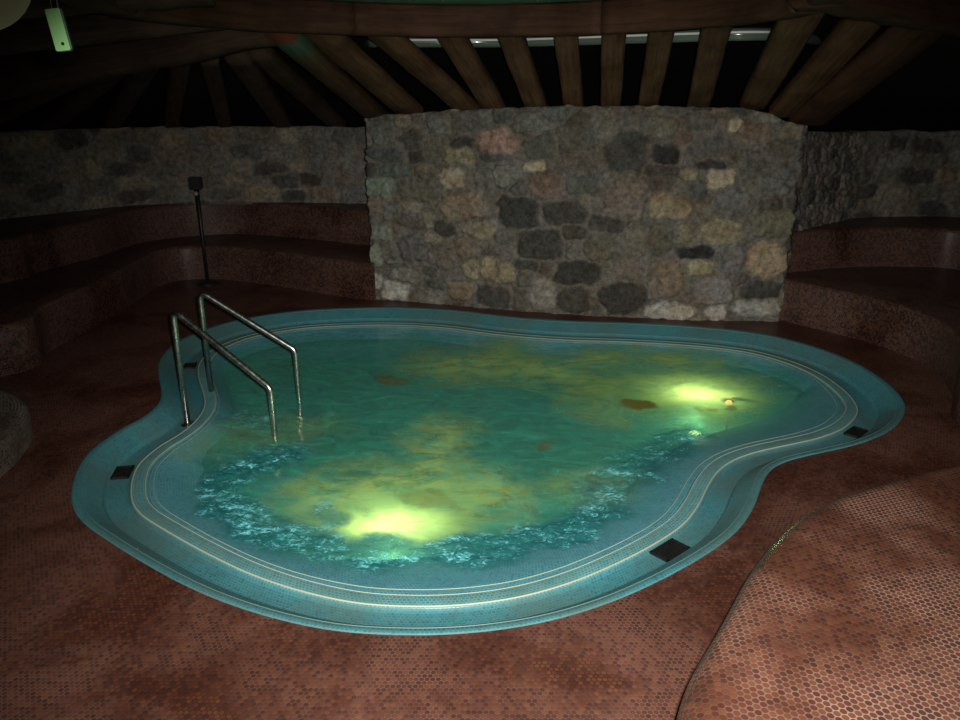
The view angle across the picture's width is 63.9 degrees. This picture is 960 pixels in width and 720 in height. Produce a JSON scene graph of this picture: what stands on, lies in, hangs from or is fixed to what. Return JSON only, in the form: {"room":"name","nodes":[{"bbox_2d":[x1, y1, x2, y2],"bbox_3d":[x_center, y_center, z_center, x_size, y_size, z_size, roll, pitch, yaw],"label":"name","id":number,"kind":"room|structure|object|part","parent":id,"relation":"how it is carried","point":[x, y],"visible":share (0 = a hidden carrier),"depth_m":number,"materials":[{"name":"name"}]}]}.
{"room":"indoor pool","nodes":[
{"label":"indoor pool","id":0,"kind":"room"},
{"bbox_2d":[0,125,367,218],"bbox_3d":[-4.276,-1.736,7.314,7.203,0.842,1.727,-12,23,-31],"label":"wall","id":1,"kind":"structure","parent":0,"point":[42,172],"depth_m":8.31,"materials":[{"name":"stone"}]},
{"bbox_2d":[35,76,125,129],"bbox_3d":[-3.543,-2.284,6.769,0.200,0.670,2.828,-15,24,-37],"label":"rafter","id":2,"kind":"object","parent":1,"relation":"on","point":[74,102],"visible":0.66,"depth_m":6.74,"materials":[{"name":"brown wood"}]},
{"bbox_2d":[99,69,158,127],"bbox_3d":[-3.229,-2.386,7.021,0.177,0.733,3.006,-12,22,-30],"label":"rafter","id":3,"kind":"object","parent":1,"relation":"on","point":[130,89],"visible":0.73,"depth_m":6.83,"materials":[{"name":"brown wood"}]},
{"bbox_2d":[163,65,189,127],"bbox_3d":[-2.840,-2.435,7.156,0.154,0.760,2.950,-8,21,-22],"label":"rafter","id":4,"kind":"object","parent":1,"relation":"on","point":[177,78],"visible":0.77,"depth_m":6.82,"materials":[{"name":"brown wood"}]},
{"bbox_2d":[200,58,232,127],"bbox_3d":[-2.448,-2.455,7.225,0.152,0.773,2.824,-5,20,-15],"label":"rafter","id":5,"kind":"object","parent":1,"relation":"on","point":[212,73],"visible":0.88,"depth_m":6.74,"materials":[{"name":"brown wood"}]},
{"bbox_2d":[224,50,294,127],"bbox_3d":[-2.019,-2.474,7.278,0.199,0.780,2.719,-2,19,-6],"label":"rafter","id":6,"kind":"object","parent":1,"relation":"on","point":[248,72],"visible":0.9,"depth_m":6.70,"materials":[{"name":"brown wood"}]},
{"bbox_2d":[250,47,347,126],"bbox_3d":[-1.640,-2.502,7.261,0.187,0.780,2.603,1,19,3],"label":"rafter","id":7,"kind":"object","parent":1,"relation":"on","point":[268,59],"visible":0.95,"depth_m":6.78,"materials":[{"name":"brown wood"}]},
{"bbox_2d":[0,279,959,719],"bbox_3d":[0.250,0.471,4.403,13.500,0.001,11.000,0,19,0],"label":"floor","id":8,"kind":"structure","parent":0,"point":[89,630],"depth_m":2.95,"materials":[{"name":"red tile"}]},
{"bbox_2d":[0,390,33,477],"bbox_3d":[-3.562,0.475,4.116,2.138,0.183,1.977,0,19,0],"label":"bench","id":9,"kind":"object","parent":8,"relation":"on","point":[16,429],"visible":1,"depth_m":4.25,"materials":[{"name":"grey tile"}]},
{"bbox_2d":[0,202,375,376],"bbox_3d":[-3.795,-0.717,6.706,6.706,0.720,2.874,-16,25,-39],"label":"bench","id":10,"kind":"object","parent":8,"relation":"on","point":[63,275],"visible":0.98,"depth_m":7.60,"materials":[{"name":"red tile"}]},
{"bbox_2d":[188,177,218,286],"bbox_3d":[-2.828,-1.304,7.825,0.220,1.090,0.220,0,19,0],"label":"pole","id":11,"kind":"object","parent":8,"relation":"on","point":[196,183],"visible":1,"depth_m":7.78,"materials":[{"name":"black metal"}]},
{"bbox_2d":[71,307,904,634],"bbox_3d":[0.186,0.705,5.149,5.230,0.946,4.556,0,19,0],"label":"swimming pool","id":12,"kind":"object","parent":8,"relation":"in","point":[702,495],"depth_m":5.23,"materials":[{"name":"teal tile"}]},
{"bbox_3d":[-1.966,0.619,4.236,0.095,0.015,0.140,-3,20,-10],"label":"drain grate","id":13,"kind":"part","parent":12,"relation":"part of","materials":[{"name":"black metal"}]},
{"bbox_3d":[-2.213,0.044,5.876,0.090,0.015,0.120,-3,20,-10],"label":"drain grate","id":14,"kind":"part","parent":12,"relation":"part of","materials":[{"name":"black metal"}]},
{"bbox_2d":[170,310,286,470],"bbox_3d":[-1.546,0.180,4.683,0.746,0.948,0.104,7,20,18],"label":"pool handrail","id":15,"kind":"object","parent":12,"relation":"on","point":[187,422],"visible":0.87,"depth_m":4.62,"materials":[{"name":"metal"}]},
{"bbox_3d":[-1.849,0.402,4.872,0.104,0.024,0.104,0,19,0],"label":"plate","id":16,"kind":"part","parent":15,"relation":"part of","materials":[{"name":"metal"}]},
{"bbox_3d":[-1.243,0.651,4.736,0.104,0.024,0.104,0,19,0],"label":"plate","id":17,"kind":"part","parent":15,"relation":"part of","materials":[{"name":"metal"}]},
{"bbox_2d":[197,292,308,426],"bbox_3d":[-1.553,-0.003,5.231,0.731,0.931,0.104,2,19,6],"label":"pool handrail","id":18,"kind":"object","parent":12,"relation":"on","point":[301,422],"visible":0.93,"depth_m":5.17,"materials":[{"name":"metal"}]},
{"bbox_3d":[-1.241,0.438,5.346,0.104,0.024,0.104,0,19,0],"label":"plate","id":19,"kind":"part","parent":18,"relation":"part of","materials":[{"name":"metal"}]},
{"bbox_2d":[148,327,843,594],"bbox_3d":[0.186,0.383,5.037,4.537,0.088,3.862,0,19,0],"label":"shelf","id":20,"kind":"object","parent":12,"relation":"attached to","point":[686,499],"depth_m":4.16,"materials":[{"name":"teal tile"}]},
{"bbox_2d":[153,326,843,569],"bbox_3d":[0.186,0.815,5.188,4.536,1.033,3.862,0,19,0],"label":"pool water","id":21,"kind":"object","parent":12,"relation":"in","point":[247,519],"visible":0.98,"depth_m":3.96,"materials":[{"name":"green liquid"}]},
{"bbox_2d":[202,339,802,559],"bbox_3d":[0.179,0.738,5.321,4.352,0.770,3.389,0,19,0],"label":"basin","id":22,"kind":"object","parent":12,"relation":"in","point":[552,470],"depth_m":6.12,"materials":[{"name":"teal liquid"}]},
{"bbox_3d":[0.869,0.870,3.518,0.170,0.015,0.105,-16,25,-38],"label":"drain grate","id":23,"kind":"part","parent":12,"relation":"part of","materials":[{"name":"black metal"}]},
{"bbox_2d":[724,400,731,429],"bbox_3d":[1.698,0.440,5.309,0.070,0.350,0.070,0,19,0],"label":"lamp","id":24,"kind":"object","parent":12,"relation":"in","point":[727,401],"visible":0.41,"depth_m":5.28,"materials":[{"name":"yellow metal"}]},
{"bbox_3d":[2.311,0.444,4.734,0.150,0.015,0.090,-17,26,-40],"label":"drain grate","id":25,"kind":"part","parent":12,"relation":"part of","materials":[{"name":"black metal"}]},
{"bbox_2d":[676,465,959,719],"bbox_3d":[2.311,0.973,2.287,3.953,0.452,2.265,-7,20,-19],"label":"bench","id":26,"kind":"object","parent":8,"relation":"on","point":[853,612],"visible":1,"depth_m":2.23,"materials":[{"name":"brown tile"}]},
{"bbox_2d":[779,216,959,427],"bbox_3d":[4.583,-0.215,5.272,4.096,0.720,5.441,-7,20,-19],"label":"bench","id":27,"kind":"object","parent":8,"relation":"on","point":[891,283],"visible":0.94,"depth_m":6.54,"materials":[{"name":"red tile"}]},
{"bbox_2d":[0,13,959,130],"bbox_3d":[-0.115,-1.415,3.860,17.200,1.280,13.200,0,19,0],"label":"ceiling","id":28,"kind":"structure","parent":0,"point":[923,94],"depth_m":7.61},
{"bbox_2d":[0,0,30,29],"bbox_3d":[-1.226,-1.009,1.814,0.276,0.437,0.276,0,19,0],"label":"lamp","id":29,"kind":"object","parent":28,"relation":"hanging from","point":[11,11],"visible":1,"depth_m":1.86,"materials":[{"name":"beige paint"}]},
{"bbox_2d":[45,0,73,51],"bbox_3d":[-0.767,-0.695,1.373,0.034,0.271,0.038,-7,20,-19],"label":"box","id":30,"kind":"object","parent":28,"relation":"hanging from","point":[57,22],"visible":1,"depth_m":1.39,"materials":[{"name":"green plastic"}]},
{"bbox_2d":[0,13,225,55],"bbox_3d":[-2.333,-1.969,4.556,1.588,0.412,0.250,-9,21,-24],"label":"beam","id":31,"kind":"structure","parent":28,"relation":"attached to","point":[92,29],"depth_m":4.48,"materials":[{"name":"brown wood"}]},
{"bbox_2d":[20,0,215,18],"bbox_3d":[-1.921,-1.763,3.667,1.247,0.299,0.234,-5,20,-13],"label":"beam","id":32,"kind":"structure","parent":28,"relation":"attached to","point":[36,9],"depth_m":3.67,"materials":[{"name":"brown wood"}]},
{"bbox_2d":[0,29,276,101],"bbox_3d":[-2.798,-2.097,5.431,2.844,0.725,0.285,3,19,7],"label":"beam","id":33,"kind":"structure","parent":28,"relation":"attached to","point":[42,71],"depth_m":5.29,"materials":[{"name":"brown wood"}]},
{"bbox_2d":[60,0,844,37],"bbox_3d":[-0.115,-2.151,3.602,3.496,0.986,3.497,0,19,0],"label":"ceiling beam","id":34,"kind":"structure","parent":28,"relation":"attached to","point":[385,18],"depth_m":4.96,"materials":[{"name":"brown wood"}]},
{"bbox_2d":[362,28,821,50],"bbox_3d":[0.868,-2.632,6.411,4.344,0.084,2.159,3,19,7],"label":"tube","id":35,"kind":"object","parent":28,"relation":"attached to","point":[737,34],"visible":0.5,"depth_m":5.77,"materials":[{"name":"grey"}]},
{"bbox_2d":[788,0,959,37],"bbox_3d":[2.815,-1.994,4.423,3.522,0.340,0.270,-15,24,-37],"label":"beam","id":36,"kind":"structure","parent":28,"relation":"attached to","point":[939,16],"depth_m":3.77,"materials":[{"name":"brown wood"}]},
{"bbox_2d":[364,104,869,321],"bbox_3d":[1.297,-1.516,7.386,5.083,1.800,1.869,3,19,8],"label":"wall","id":37,"kind":"structure","parent":0,"point":[692,213],"depth_m":6.65,"materials":[{"name":"stone"}]},
{"bbox_2d":[261,32,389,117],"bbox_3d":[-1.137,-2.208,6.052,0.189,0.816,2.215,4,20,12],"label":"rafter","id":38,"kind":"object","parent":37,"relation":"on","point":[298,47],"visible":0.78,"depth_m":5.78,"materials":[{"name":"brown paint"}]},
{"bbox_2d":[303,34,425,113],"bbox_3d":[-0.885,-2.267,6.080,0.246,0.772,1.997,5,20,15],"label":"rafter","id":39,"kind":"object","parent":37,"relation":"on","point":[342,50],"visible":0.84,"depth_m":5.93,"materials":[{"name":"brown wood"}]},
{"bbox_2d":[367,36,480,110],"bbox_3d":[-0.420,-2.279,6.091,0.211,0.771,1.715,9,21,24],"label":"rafter","id":40,"kind":"object","parent":37,"relation":"on","point":[402,50],"visible":0.77,"depth_m":5.97,"materials":[{"name":"brown wood"}]},
{"bbox_2d":[437,38,506,108],"bbox_3d":[-0.062,-2.293,6.093,0.198,0.789,1.472,6,20,17],"label":"rafter","id":41,"kind":"object","parent":37,"relation":"on","point":[462,53],"visible":0.68,"depth_m":6.01,"materials":[{"name":"brown wood"}]},
{"bbox_2d":[497,37,547,106],"bbox_3d":[0.330,-2.290,6.024,0.189,0.816,1.368,5,20,15],"label":"rafter","id":42,"kind":"object","parent":37,"relation":"on","point":[516,51],"visible":0.66,"depth_m":5.98,"materials":[{"name":"brown wood"}]},
{"bbox_2d":[554,36,583,105],"bbox_3d":[0.690,-2.265,5.933,0.176,0.798,1.390,4,20,10],"label":"rafter","id":43,"kind":"object","parent":37,"relation":"on","point":[567,49],"visible":0.66,"depth_m":5.88,"materials":[{"name":"brown wood"}]},
{"bbox_2d":[600,34,626,106],"bbox_3d":[1.002,-2.236,5.817,0.175,0.791,1.481,3,20,9],"label":"rafter","id":44,"kind":"object","parent":37,"relation":"on","point":[612,45],"visible":0.73,"depth_m":5.76,"materials":[{"name":"brown wood"}]},
{"bbox_2d":[638,31,674,106],"bbox_3d":[1.296,-2.200,5.681,0.177,0.765,1.660,3,20,8],"label":"rafter","id":45,"kind":"object","parent":37,"relation":"on","point":[658,44],"visible":0.77,"depth_m":5.64,"materials":[{"name":"brown wood"}]},
{"bbox_2d":[687,26,732,107],"bbox_3d":[1.631,-2.137,5.493,0.190,0.763,1.939,4,20,11],"label":"rafter","id":46,"kind":"object","parent":37,"relation":"on","point":[712,42],"visible":0.79,"depth_m":5.42,"materials":[{"name":"brown wood"}]},
{"bbox_2d":[738,12,825,111],"bbox_3d":[1.987,-2.008,5.174,0.222,0.715,2.577,4,20,12],"label":"rafter","id":47,"kind":"object","parent":37,"relation":"on","point":[786,40],"visible":0.87,"depth_m":4.93,"materials":[{"name":"brown wood"}]},
{"bbox_2d":[767,17,881,119],"bbox_3d":[2.454,-2.108,5.482,0.248,0.823,1.868,2,19,5],"label":"rafter","id":48,"kind":"object","parent":37,"relation":"on","point":[848,36],"visible":0.77,"depth_m":5.36,"materials":[{"name":"brown wood"}]},
{"bbox_2d":[786,26,943,127],"bbox_3d":[2.699,-2.014,5.435,0.330,0.805,1.992,1,19,2],"label":"rafter","id":49,"kind":"object","parent":37,"relation":"on","point":[896,46],"visible":0.81,"depth_m":5.27,"materials":[{"name":"brown wood"}]},
{"bbox_2d":[835,129,959,217],"bbox_3d":[5.408,-1.403,6.362,5.536,0.842,1.914,14,24,34],"label":"wall","id":50,"kind":"structure","parent":0,"point":[902,172],"depth_m":7.48,"materials":[{"name":"stone"}]}
]}

